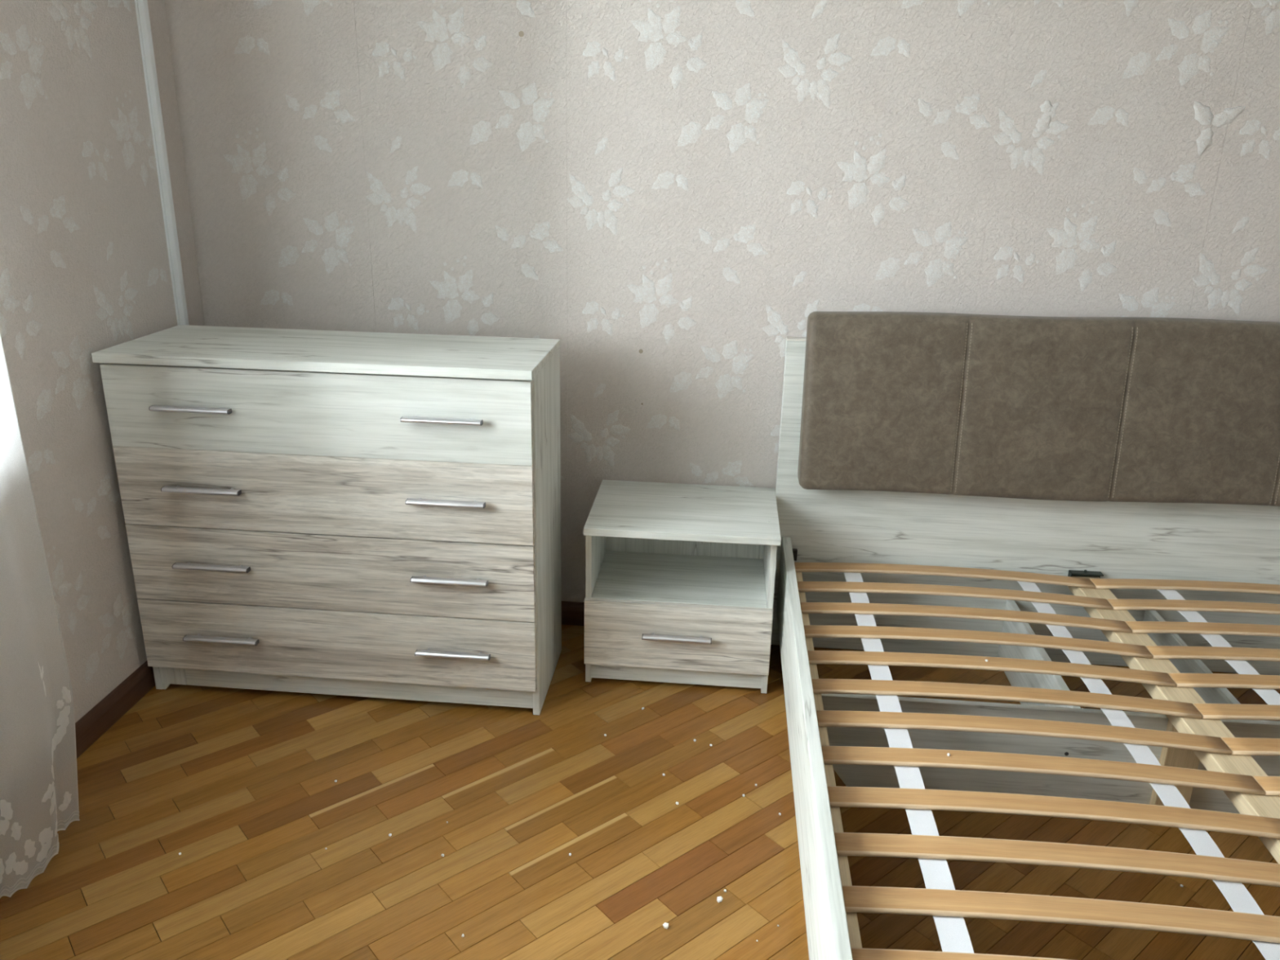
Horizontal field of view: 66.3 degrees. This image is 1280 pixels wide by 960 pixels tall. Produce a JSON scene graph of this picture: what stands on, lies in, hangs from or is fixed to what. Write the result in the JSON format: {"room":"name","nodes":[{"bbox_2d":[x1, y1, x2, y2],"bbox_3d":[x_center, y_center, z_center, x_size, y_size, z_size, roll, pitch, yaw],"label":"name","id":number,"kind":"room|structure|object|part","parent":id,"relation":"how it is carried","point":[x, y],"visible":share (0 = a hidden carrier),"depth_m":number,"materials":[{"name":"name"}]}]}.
{"room":"bedroom","nodes":[
{"label":"bedroom","id":0,"kind":"room"},
{"bbox_2d":[0,0,204,723],"bbox_3d":[-1.458,-0.203,0.598,0.252,2.562,4.000,3,19,4],"label":"wall","id":1,"kind":"structure","parent":0,"point":[85,270],"depth_m":2.12,"materials":[{"name":"beige paper"}]},
{"bbox_2d":[0,333,79,897],"bbox_3d":[-1.156,-0.203,0.765,0.050,2.421,1.755,3,19,4],"label":"curtain","id":2,"kind":"object","parent":1,"relation":"hanging from","point":[39,791],"visible":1,"depth_m":1.75,"materials":[{"name":"white fabric"}]},
{"bbox_2d":[75,660,155,758],"bbox_3d":[-1.352,0.972,0.987,0.014,0.068,4.000,3,19,4],"label":"baseboard","id":3,"kind":"structure","parent":1,"relation":"attached to","point":[89,728],"depth_m":2.27,"materials":[{"name":"brown wood"}]},
{"bbox_2d":[134,0,189,325],"bbox_3d":[-1.154,-0.836,2.346,0.021,2.465,0.022,3,19,4],"label":"pipe","id":4,"kind":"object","parent":1,"relation":"attached to","point":[141,6],"depth_m":2.36,"materials":[{"name":"white metal"}]},
{"bbox_2d":[0,624,1279,959],"bbox_3d":[0.506,1.142,0.869,3.950,0.100,4.200,3,19,4],"label":"floor","id":5,"kind":"structure","parent":0,"point":[240,783],"depth_m":1.92,"materials":[{"name":"brown wood"}]},
{"bbox_2d":[91,324,561,715],"bbox_3d":[-0.700,0.095,2.381,0.966,0.849,0.370,3,19,4],"label":"dresser","id":6,"kind":"object","parent":5,"relation":"on","point":[339,513],"visible":1,"depth_m":2.22,"materials":[{"name":"white wood"}]},
{"bbox_3d":[-1.167,0.075,2.442,0.016,0.828,0.323,3,19,4],"label":"panel","id":7,"kind":"part","parent":6,"relation":"part of","materials":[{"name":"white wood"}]},
{"bbox_3d":[-0.981,-0.155,2.141,0.179,0.010,0.028,3,19,4],"label":"handle","id":8,"kind":"part","parent":6,"relation":"part of","materials":[{"name":"silver metal"}]},
{"bbox_3d":[-0.985,0.023,2.202,0.179,0.010,0.028,3,19,4],"label":"handle","id":9,"kind":"part","parent":6,"relation":"part of","materials":[{"name":"silver metal"}]},
{"bbox_3d":[-0.989,0.202,2.263,0.179,0.010,0.028,3,19,4],"label":"handle","id":10,"kind":"part","parent":6,"relation":"part of","materials":[{"name":"silver metal"}]},
{"bbox_3d":[-0.992,0.379,2.324,0.179,0.010,0.028,3,19,4],"label":"handle","id":11,"kind":"part","parent":6,"relation":"part of","materials":[{"name":"silver metal"}]},
{"bbox_3d":[-0.708,-0.144,2.142,0.956,0.187,0.016,3,19,4],"label":"drawer","id":12,"kind":"part","parent":6,"relation":"part of","materials":[{"name":"white wood"}]},
{"bbox_3d":[-0.712,0.033,2.203,0.956,0.187,0.016,3,19,4],"label":"drawer","id":13,"kind":"part","parent":6,"relation":"part of","materials":[{"name":"beige wood"}]},
{"bbox_3d":[-0.691,-0.299,2.253,0.966,0.021,0.358,3,19,4],"label":"panel","id":14,"kind":"part","parent":6,"relation":"part of","materials":[{"name":"white wood"}]},
{"bbox_3d":[-0.716,0.213,2.264,0.956,0.187,0.016,3,19,4],"label":"drawer","id":15,"kind":"part","parent":6,"relation":"part of","materials":[{"name":"beige wood"}]},
{"bbox_3d":[-0.719,0.389,2.325,0.956,0.180,0.016,3,19,4],"label":"drawer","id":16,"kind":"part","parent":6,"relation":"part of","materials":[{"name":"beige wood"}]},
{"bbox_3d":[-0.423,-0.127,2.097,0.176,0.010,0.028,3,19,4],"label":"handle","id":17,"kind":"part","parent":6,"relation":"part of","materials":[{"name":"silver metal"}]},
{"bbox_3d":[-0.427,0.050,2.158,0.176,0.010,0.028,3,19,4],"label":"handle","id":18,"kind":"part","parent":6,"relation":"part of","materials":[{"name":"silver metal"}]},
{"bbox_3d":[-0.431,0.229,2.219,0.176,0.010,0.028,3,19,4],"label":"handle","id":19,"kind":"part","parent":6,"relation":"part of","materials":[{"name":"silver metal"}]},
{"bbox_3d":[-0.435,0.406,2.280,0.176,0.010,0.028,3,19,4],"label":"handle","id":20,"kind":"part","parent":6,"relation":"part of","materials":[{"name":"silver metal"}]},
{"bbox_3d":[-0.226,0.121,2.368,0.016,0.828,0.323,3,19,4],"label":"panel","id":21,"kind":"part","parent":6,"relation":"part of","materials":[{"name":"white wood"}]},
{"bbox_2d":[662,922,668,928],"bbox_3d":[0.045,0.783,1.719,0.010,0.009,0.010,6,19,14],"label":"crumb","id":22,"kind":"object","parent":5,"relation":"on","point":[665,925],"visible":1,"depth_m":1.72,"materials":[{"name":"white"}]},
{"bbox_2d":[583,480,781,693],"bbox_3d":[0.108,0.275,2.538,0.466,0.439,0.360,3,19,4],"label":"nightstand","id":23,"kind":"object","parent":5,"relation":"on","point":[680,577],"visible":1,"depth_m":2.44,"materials":[{"name":"white wood"}]},
{"bbox_3d":[-0.115,0.268,2.574,0.014,0.420,0.302,3,19,4],"label":"panel","id":24,"kind":"part","parent":23,"relation":"part of","materials":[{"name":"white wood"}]},
{"bbox_3d":[0.090,0.389,2.403,0.170,0.010,0.028,3,19,4],"label":"handle","id":25,"kind":"part","parent":23,"relation":"part of","materials":[{"name":"silver metal"}]},
{"bbox_2d":[591,550,766,608],"bbox_3d":[0.108,0.260,2.548,0.432,0.016,0.298,3,19,4],"label":"niche shelf","id":26,"kind":"object","parent":23,"relation":"attached to","point":[710,579],"depth_m":2.53,"materials":[{"name":"wood"}]},
{"bbox_3d":[0.091,0.388,2.426,0.462,0.177,0.016,3,19,4],"label":"drawer","id":27,"kind":"part","parent":23,"relation":"part of","materials":[{"name":"beige wood"}]},
{"bbox_3d":[0.113,0.076,2.470,0.465,0.019,0.359,3,19,4],"label":"panel","id":28,"kind":"part","parent":23,"relation":"part of","materials":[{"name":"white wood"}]},
{"bbox_3d":[0.121,0.217,2.692,0.432,0.391,0.004,3,19,4],"label":"panel","id":29,"kind":"part","parent":23,"relation":"part of","materials":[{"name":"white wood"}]},
{"bbox_3d":[0.330,0.290,2.539,0.014,0.420,0.302,3,19,4],"label":"panel","id":30,"kind":"part","parent":23,"relation":"part of","materials":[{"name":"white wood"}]},
{"bbox_2d":[716,896,723,902],"bbox_3d":[0.145,0.763,1.784,0.011,0.009,0.010,-8,21,-25],"label":"crumb","id":31,"kind":"object","parent":5,"relation":"on","point":[719,899],"visible":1,"depth_m":1.78,"materials":[{"name":"white"}]},
{"bbox_2d":[770,311,1279,959],"bbox_3d":[1.077,0.366,1.556,1.625,0.944,2.035,3,19,4],"label":"bed","id":32,"kind":"object","parent":5,"relation":"on","point":[1042,500],"visible":1,"depth_m":2.33,"materials":[{"name":"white wood"}]},
{"bbox_3d":[0.297,0.574,1.700,0.023,0.222,1.985,3,19,4],"label":"rail","id":33,"kind":"part","parent":32,"relation":"part of","materials":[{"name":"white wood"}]},
{"bbox_3d":[1.165,0.090,2.518,1.625,0.847,0.024,3,19,4],"label":"headboard","id":34,"kind":"part","parent":32,"relation":"part of","materials":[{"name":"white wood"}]},
{"bbox_2d":[797,311,1279,506],"bbox_3d":[1.164,-0.167,2.378,1.525,0.464,0.082,3,19,4],"label":"headboard","id":35,"kind":"object","parent":32,"relation":"on","point":[1172,411],"depth_m":2.37,"materials":[{"name":"brown fabric"}]},
{"bbox_3d":[1.102,0.592,2.008,0.068,0.224,0.022,3,19,4],"label":"leg","id":36,"kind":"part","parent":32,"relation":"part of","materials":[{"name":"brown wood"}]},
{"bbox_2d":[164,0,1279,602],"bbox_3d":[0.717,-0.766,2.382,3.950,2.562,0.124,3,19,4],"label":"wall","id":37,"kind":"structure","parent":0,"point":[668,193],"depth_m":2.38,"materials":[{"name":"beige paper"}]},
{"bbox_2d":[561,600,584,626],"bbox_3d":[0.694,0.423,2.720,3.735,0.068,0.014,3,19,4],"label":"baseboard","id":38,"kind":"structure","parent":37,"relation":"attached to","point":[572,612],"depth_m":2.78,"materials":[{"name":"brown wood"}]}
]}

